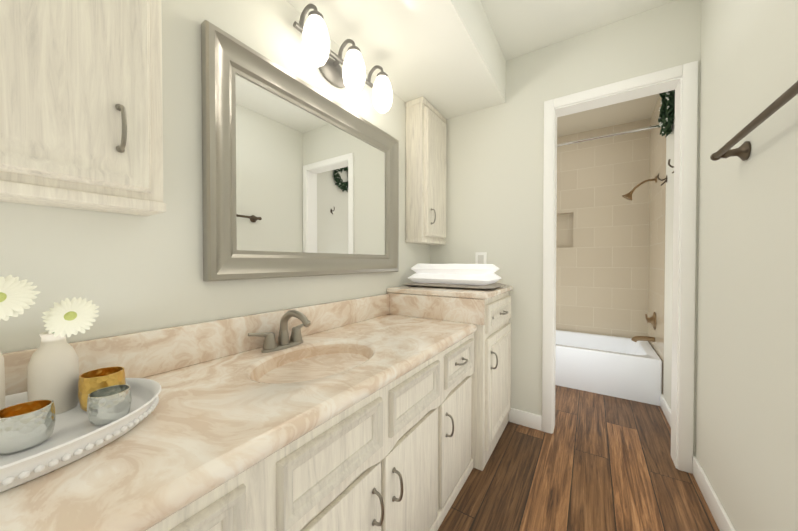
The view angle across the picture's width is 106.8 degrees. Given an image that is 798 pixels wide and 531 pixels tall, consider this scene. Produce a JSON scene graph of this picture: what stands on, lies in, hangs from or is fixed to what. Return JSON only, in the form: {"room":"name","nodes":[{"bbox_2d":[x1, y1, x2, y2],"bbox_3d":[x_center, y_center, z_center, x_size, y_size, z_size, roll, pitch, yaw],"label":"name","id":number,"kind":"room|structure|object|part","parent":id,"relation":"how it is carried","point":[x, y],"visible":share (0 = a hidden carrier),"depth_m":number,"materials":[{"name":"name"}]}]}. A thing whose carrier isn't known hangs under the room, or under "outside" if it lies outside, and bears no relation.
{"room":"bathroom","nodes":[
{"label":"bathroom","id":0,"kind":"room"},
{"bbox_2d":[0,0,429,352],"bbox_3d":[-0.460,-0.154,1.349,0.115,2.440,4.015,0,1,33],"label":"wall","id":1,"kind":"structure","parent":0,"point":[127,273],"depth_m":0.91,"materials":[{"name":"white paint"}]},
{"bbox_2d":[0,0,165,215],"bbox_3d":[-0.920,-0.606,0.355,0.184,0.946,1.037,0,1,33],"label":"upper cabinet","id":2,"kind":"object","parent":1,"relation":"attached to","point":[81,120],"visible":1,"depth_m":0.64,"materials":[{"name":"beige wood"}]},
{"bbox_3d":[-0.628,-0.315,0.673,0.036,0.104,0.009,0,1,33],"label":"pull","id":3,"kind":"part","parent":2,"relation":"part of","materials":[{"name":"silver metal"}]},
{"bbox_2d":[2,294,388,395],"bbox_3d":[-0.748,0.250,0.780,0.021,0.127,2.499,0,1,33],"label":"backsplash","id":4,"kind":"structure","parent":1,"relation":"attached to","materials":[{"name":"stone"}]},
{"bbox_2d":[201,20,398,280],"bbox_3d":[-0.318,-0.371,1.419,0.040,0.832,1.116,0,1,33],"label":"mirror","id":5,"kind":"object","parent":1,"relation":"attached to","point":[300,177],"visible":1,"depth_m":1.21,"materials":[{"name":"grey metal"}]},
{"label":"glass","id":6,"kind":"part","parent":5,"relation":"part of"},
{"bbox_2d":[293,3,391,112],"bbox_3d":[-0.244,-0.927,1.385,0.193,0.256,0.550,0,1,33],"label":"sconce","id":7,"kind":"object","parent":1,"relation":"attached to","point":[350,76],"visible":1,"depth_m":1.33,"materials":[{"name":"white glass"}]},
{"bbox_3d":[-0.369,-1.014,1.200,0.108,0.078,0.019,0,1,33],"label":"arm","id":8,"kind":"part","parent":7,"relation":"part of"},
{"bbox_3d":[-0.329,-0.887,1.175,0.106,0.180,0.106,0,1,33],"label":"shade bulb","id":9,"kind":"part","parent":7,"relation":"part of","materials":[{"name":"white glass"}]},
{"bbox_3d":[-0.316,-0.935,1.434,0.020,0.115,0.190,0,1,33],"label":"plate","id":10,"kind":"part","parent":7,"relation":"part of","materials":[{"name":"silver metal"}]},
{"bbox_3d":[-0.247,-1.016,1.388,0.108,0.078,0.019,0,1,33],"label":"arm","id":11,"kind":"part","parent":7,"relation":"part of"},
{"bbox_3d":[-0.207,-0.889,1.363,0.106,0.180,0.106,0,1,33],"label":"shade bulb","id":12,"kind":"part","parent":7,"relation":"part of","materials":[{"name":"white glass"}]},
{"bbox_3d":[-0.127,-1.019,1.572,0.108,0.078,0.019,0,1,33],"label":"arm","id":13,"kind":"part","parent":7,"relation":"part of"},
{"bbox_3d":[-0.087,-0.891,1.548,0.106,0.180,0.106,0,1,33],"label":"shade bulb","id":14,"kind":"part","parent":7,"relation":"part of","materials":[{"name":"white glass"}]},
{"bbox_2d":[286,0,505,118],"bbox_3d":[-0.360,-1.228,0.861,0.570,0.280,3.097,0,1,33],"label":"soffit","id":15,"kind":"structure","parent":0,"point":[445,59],"depth_m":1.51,"materials":[{"name":"white paint"}]},
{"bbox_2d":[430,0,686,415],"bbox_3d":[0.889,-0.162,1.978,1.463,2.440,0.115,0,1,33],"label":"wall","id":16,"kind":"structure","parent":0,"point":[494,178],"depth_m":1.95,"materials":[{"name":"white paint"}]},
{"bbox_2d":[405,97,446,244],"bbox_3d":[0.221,-0.629,2.111,0.184,0.946,0.375,0,1,33],"label":"upper cabinet","id":17,"kind":"object","parent":16,"relation":"attached to","point":[426,121],"visible":1,"depth_m":1.99,"materials":[{"name":"beige wood"}]},
{"bbox_3d":[0.201,-1.084,2.118,0.137,0.035,0.375,0,1,33],"label":"crown","id":18,"kind":"part","parent":17,"relation":"part of","materials":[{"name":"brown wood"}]},
{"bbox_3d":[0.261,-0.625,2.088,0.027,0.853,0.309,0,1,33],"label":"door","id":19,"kind":"part","parent":17,"relation":"part of","materials":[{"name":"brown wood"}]},
{"bbox_2d":[475,252,486,263],"bbox_3d":[0.582,-0.034,2.106,0.080,0.120,0.007,0,1,33],"label":"outlet","id":20,"kind":"object","parent":16,"relation":"attached to","point":[480,257],"visible":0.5,"depth_m":2.10,"materials":[{"name":"white plastic"}]},
{"bbox_2d":[509,408,541,430],"bbox_3d":[0.832,1.011,1.954,0.201,0.095,0.012,0,1,33],"label":"baseboard","id":21,"kind":"structure","parent":16,"relation":"attached to","point":[526,419],"depth_m":1.95,"materials":[{"name":"white paint"}]},
{"bbox_2d":[542,99,556,433],"bbox_3d":[0.975,0.012,1.917,0.063,2.093,0.135,0,1,33],"label":"door frame","id":22,"kind":"structure","parent":16,"relation":"attached to","point":[548,214],"depth_m":1.86,"materials":[{"name":"white paint"}]},
{"bbox_2d":[554,77,681,116],"bbox_3d":[1.245,-0.979,1.736,0.614,0.020,0.123,0,1,33],"label":"door frame","id":23,"kind":"structure","parent":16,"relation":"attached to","point":[647,90],"depth_m":1.71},
{"bbox_2d":[554,65,682,107],"bbox_3d":[1.210,-1.003,1.681,0.586,0.057,0.016,0,1,33],"label":"door frame","id":24,"kind":"structure","parent":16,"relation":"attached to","point":[638,81],"depth_m":1.65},
{"bbox_2d":[556,213,572,247],"bbox_3d":[1.753,-0.379,3.307,0.340,0.370,0.030,0,1,33],"label":"shower niche","id":25,"kind":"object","parent":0,"point":[564,231],"depth_m":3.25,"materials":[{"name":"beige tile"}]},
{"bbox_2d":[480,0,674,136],"bbox_3d":[0.458,-1.407,1.248,1.917,0.092,5.042,0,1,33],"label":"ceiling","id":26,"kind":"structure","parent":0,"point":[521,27],"depth_m":1.71,"materials":[{"name":"white paint"}]},
{"bbox_2d":[437,385,719,530],"bbox_3d":[0.458,1.097,1.280,1.917,0.060,5.042,0,1,33],"label":"floor","id":27,"kind":"structure","parent":0,"point":[596,462],"depth_m":1.47,"materials":[{"name":"brown wood"}]},
{"bbox_2d":[0,289,512,530],"bbox_3d":[-0.322,0.627,0.860,0.654,0.892,3.090,0,1,33],"label":"bathroom vanity","id":28,"kind":"object","parent":27,"relation":"on","point":[390,410],"depth_m":0.80,"materials":[{"name":"beige stone"}]},
{"bbox_2d":[0,378,160,492],"bbox_3d":[-0.686,0.295,0.505,0.352,0.043,0.448,0,1,33],"label":"tray","id":29,"kind":"object","parent":28,"relation":"on","point":[75,435],"visible":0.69,"depth_m":0.51,"materials":[{"name":"white ceramic"}]},
{"bbox_2d":[0,275,40,409],"bbox_3d":[-0.766,0.162,0.551,0.097,0.288,0.123,0,1,33],"label":"vase","id":30,"kind":"object","parent":29,"relation":"on","point":[16,296],"visible":0.98,"depth_m":0.56,"materials":[{"name":"beige ceramic"}]},
{"bbox_2d":[0,399,55,454],"bbox_3d":[-0.643,0.276,0.508,0.072,0.062,0.072,0,1,33],"label":"votive","id":31,"kind":"object","parent":29,"relation":"on","point":[26,425],"visible":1,"depth_m":0.50,"materials":[{"name":"silver glass"}]},
{"bbox_2d":[27,297,98,414],"bbox_3d":[-0.713,0.187,0.630,0.090,0.236,0.097,0,1,33],"label":"vase","id":32,"kind":"object","parent":29,"relation":"on","point":[53,369],"visible":0.98,"depth_m":0.61,"materials":[{"name":"beige ceramic"}]},
{"bbox_2d":[78,366,125,410],"bbox_3d":[-0.648,0.269,0.648,0.074,0.072,0.074,0,1,33],"label":"votive","id":33,"kind":"object","parent":29,"relation":"on","point":[89,382],"visible":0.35,"depth_m":0.63,"materials":[{"name":"gold glass"}]},
{"bbox_2d":[87,385,131,425],"bbox_3d":[-0.576,0.278,0.590,0.064,0.056,0.064,0,1,33],"label":"votive","id":34,"kind":"object","parent":29,"relation":"on","point":[108,405],"visible":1,"depth_m":0.57,"materials":[{"name":"silver glass"}]},
{"bbox_3d":[-0.359,0.455,0.376,0.016,0.141,0.336,0,1,33],"label":"drawer","id":35,"kind":"part","parent":28,"relation":"part of","materials":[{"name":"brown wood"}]},
{"bbox_2d":[248,310,310,352],"bbox_3d":[-0.390,0.237,1.094,0.174,0.145,0.266,0,1,33],"label":"faucet","id":36,"kind":"object","parent":28,"relation":"on","point":[296,343],"depth_m":1.10,"materials":[{"name":"silver metal"}]},
{"bbox_3d":[-0.141,0.451,0.712,0.016,0.141,0.336,0,1,33],"label":"drawer","id":37,"kind":"part","parent":28,"relation":"part of","materials":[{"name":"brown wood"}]},
{"bbox_3d":[-0.156,0.798,0.726,0.016,0.441,0.360,0,1,33],"label":"door","id":38,"kind":"part","parent":28,"relation":"part of","materials":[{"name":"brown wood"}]},
{"bbox_3d":[-0.057,0.681,0.827,0.036,0.099,0.009,0,1,33],"label":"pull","id":39,"kind":"part","parent":28,"relation":"part of","materials":[{"name":"silver metal"}]},
{"bbox_3d":[-0.003,0.680,0.911,0.036,0.099,0.009,0,1,33],"label":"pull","id":40,"kind":"part","parent":28,"relation":"part of","materials":[{"name":"silver metal"}]},
{"bbox_3d":[0.051,0.794,1.045,0.016,0.441,0.360,0,1,33],"label":"door","id":41,"kind":"part","parent":28,"relation":"part of","materials":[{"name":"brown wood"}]},
{"bbox_3d":[0.066,0.447,1.030,0.016,0.141,0.336,0,1,33],"label":"drawer","id":42,"kind":"part","parent":28,"relation":"part of","materials":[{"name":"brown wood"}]},
{"bbox_2d":[388,285,511,296],"bbox_3d":[0.345,0.152,1.910,0.622,0.030,0.593,0,1,33],"label":"countertop","id":43,"kind":"structure","parent":28,"relation":"on","point":[400,289],"depth_m":1.70,"materials":[{"name":"beige stone"}]},
{"bbox_2d":[402,264,505,289],"bbox_3d":[0.354,0.062,1.912,0.580,0.148,0.350,0,1,33],"label":"towel stack","id":44,"kind":"object","parent":43,"relation":"on","point":[473,276],"visible":1,"depth_m":1.78,"materials":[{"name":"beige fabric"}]},
{"bbox_3d":[0.215,0.675,1.247,0.036,0.099,0.009,0,1,33],"label":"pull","id":45,"kind":"part","parent":28,"relation":"part of","materials":[{"name":"silver metal"}]},
{"bbox_3d":[0.269,0.789,1.380,0.016,0.441,0.360,0,1,33],"label":"door","id":46,"kind":"part","parent":28,"relation":"part of","materials":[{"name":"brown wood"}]},
{"bbox_3d":[0.284,0.443,1.366,0.016,0.141,0.336,0,1,33],"label":"drawer","id":47,"kind":"part","parent":28,"relation":"part of","materials":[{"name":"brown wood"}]},
{"bbox_3d":[0.293,0.443,1.360,0.036,0.009,0.094,0,1,33],"label":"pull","id":48,"kind":"part","parent":28,"relation":"part of","materials":[{"name":"silver metal"}]},
{"bbox_3d":[0.505,0.503,1.565,0.036,0.094,0.009,0,1,33],"label":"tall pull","id":49,"kind":"part","parent":28,"relation":"part of","materials":[{"name":"silver metal"}]},
{"bbox_3d":[0.601,0.279,1.758,0.026,0.150,0.512,0,1,33],"label":"tall drawer","id":50,"kind":"part","parent":28,"relation":"part of","materials":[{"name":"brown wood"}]},
{"bbox_3d":[0.601,0.677,1.763,0.026,0.587,0.512,0,1,33],"label":"tall door","id":51,"kind":"part","parent":28,"relation":"part of","materials":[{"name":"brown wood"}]},
{"bbox_2d":[555,330,661,405],"bbox_3d":[1.524,0.873,2.919,1.511,0.345,0.697,0,1,33],"label":"bathtub","id":52,"kind":"object","parent":27,"relation":"on","point":[623,368],"visible":0.52,"depth_m":2.44,"materials":[{"name":"white ceramic"}]},
{"bbox_2d":[556,119,649,337],"bbox_3d":[1.989,-0.177,3.106,0.957,2.440,0.115,0,1,33],"label":"wall","id":53,"kind":"structure","parent":0,"point":[610,255],"depth_m":2.98,"materials":[{"name":"beige tile"}]},
{"bbox_2d":[686,0,700,455],"bbox_3d":[1.526,-0.157,1.565,0.054,2.440,0.115,0,1,33],"label":"wall","id":54,"kind":"structure","parent":0,"point":[693,33],"depth_m":1.50,"materials":[{"name":"white paint"}]},
{"bbox_2d":[671,61,697,473],"bbox_3d":[1.509,0.017,1.570,0.063,2.093,0.135,0,1,33],"label":"door frame","id":55,"kind":"structure","parent":54,"relation":"attached to","point":[687,259],"depth_m":1.52,"materials":[{"name":"white paint"}]},
{"bbox_2d":[663,0,797,530],"bbox_3d":[0.909,-0.142,0.461,0.115,2.440,4.015,0,1,33],"label":"wall","id":56,"kind":"structure","parent":0,"point":[746,449],"depth_m":1.03,"materials":[{"name":"white paint"}]},
{"bbox_2d":[648,96,665,393],"bbox_3d":[2.236,-0.169,2.503,0.115,2.440,0.857,0,1,33],"label":"wall tiles","id":57,"kind":"structure","parent":56,"relation":"attached to","point":[656,274],"depth_m":2.44,"materials":[{"name":"beige tile"}]},
{"bbox_2d":[622,176,656,200],"bbox_3d":[2.063,-0.660,2.551,0.231,0.189,0.086,0,1,33],"label":"shower head","id":58,"kind":"object","parent":57,"relation":"attached to","point":[628,196],"visible":1,"depth_m":2.56},
{"bbox_3d":[2.089,-0.686,2.534,0.162,0.095,0.017,0,1,33],"label":"arm","id":59,"kind":"part","parent":58,"relation":"part of"},
{"bbox_2d":[631,312,655,341],"bbox_3d":[2.095,0.529,2.546,0.157,0.277,0.150,0,1,33],"label":"tub faucet","id":60,"kind":"object","parent":57,"relation":"attached to","point":[651,320],"visible":1,"depth_m":2.51,"materials":[{"name":"brown metal"}]},
{"bbox_3d":[2.094,0.636,2.548,0.156,0.062,0.039,0,1,33],"label":"spout","id":61,"kind":"part","parent":60,"relation":"part of","materials":[{"name":"brown metal"}]},
{"bbox_3d":[2.139,0.466,2.516,0.050,0.150,0.150,0,1,33],"label":"plate","id":62,"kind":"part","parent":60,"relation":"part of","materials":[{"name":"brown metal"}]},
{"bbox_2d":[657,174,666,185],"bbox_3d":[1.909,-0.624,2.149,0.054,0.091,0.025,0,1,30],"label":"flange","id":63,"kind":"object","parent":56,"relation":"attached to","point":[658,174],"depth_m":2.15,"materials":[{"name":"brown metal"}]},
{"bbox_2d":[660,394,670,426],"bbox_3d":[1.773,1.011,1.923,0.012,0.095,0.697,0,1,33],"label":"baseboard","id":64,"kind":"structure","parent":56,"relation":"attached to","point":[665,407],"depth_m":2.06,"materials":[{"name":"white paint"}]},
{"bbox_2d":[658,90,674,137],"bbox_3d":[1.823,-1.072,2.014,0.065,0.403,0.411,0,1,33],"label":"wreath","id":65,"kind":"object","parent":56,"relation":"attached to","point":[666,114],"visible":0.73,"depth_m":1.97,"materials":[{"name":"green plant"}]},
{"bbox_2d":[693,456,734,530],"bbox_3d":[0.663,1.034,0.215,0.012,0.095,3.080,0,1,33],"label":"baseboard","id":66,"kind":"structure","parent":56,"relation":"attached to","point":[720,516],"depth_m":1.27,"materials":[{"name":"white paint"}]},
{"bbox_2d":[710,81,797,160],"bbox_3d":[1.025,-0.397,0.823,0.086,0.066,0.632,0,1,33],"label":"towel bar","id":67,"kind":"object","parent":56,"relation":"attached to","point":[742,152],"visible":1,"depth_m":0.87,"materials":[{"name":"brown metal"}]},
{"bbox_3d":[1.182,-0.400,1.052,0.072,0.066,0.066,0,1,33],"label":"post","id":68,"kind":"part","parent":67,"relation":"part of","materials":[{"name":"brown metal"}]},
{"bbox_3d":[0.867,-0.180,3.392,0.115,2.440,0.857,0,1,33],"label":"wall tiles","id":69,"kind":"structure","parent":0,"visible":0},
{"bbox_2d":[557,124,660,146],"bbox_3d":[1.351,-1.056,2.627,1.511,0.056,0.055,0,1,33],"label":"curtain rod","id":70,"kind":"object","parent":69,"relation":"attached to","point":[610,135],"depth_m":2.39,"materials":[{"name":"silver metal"}]}
]}

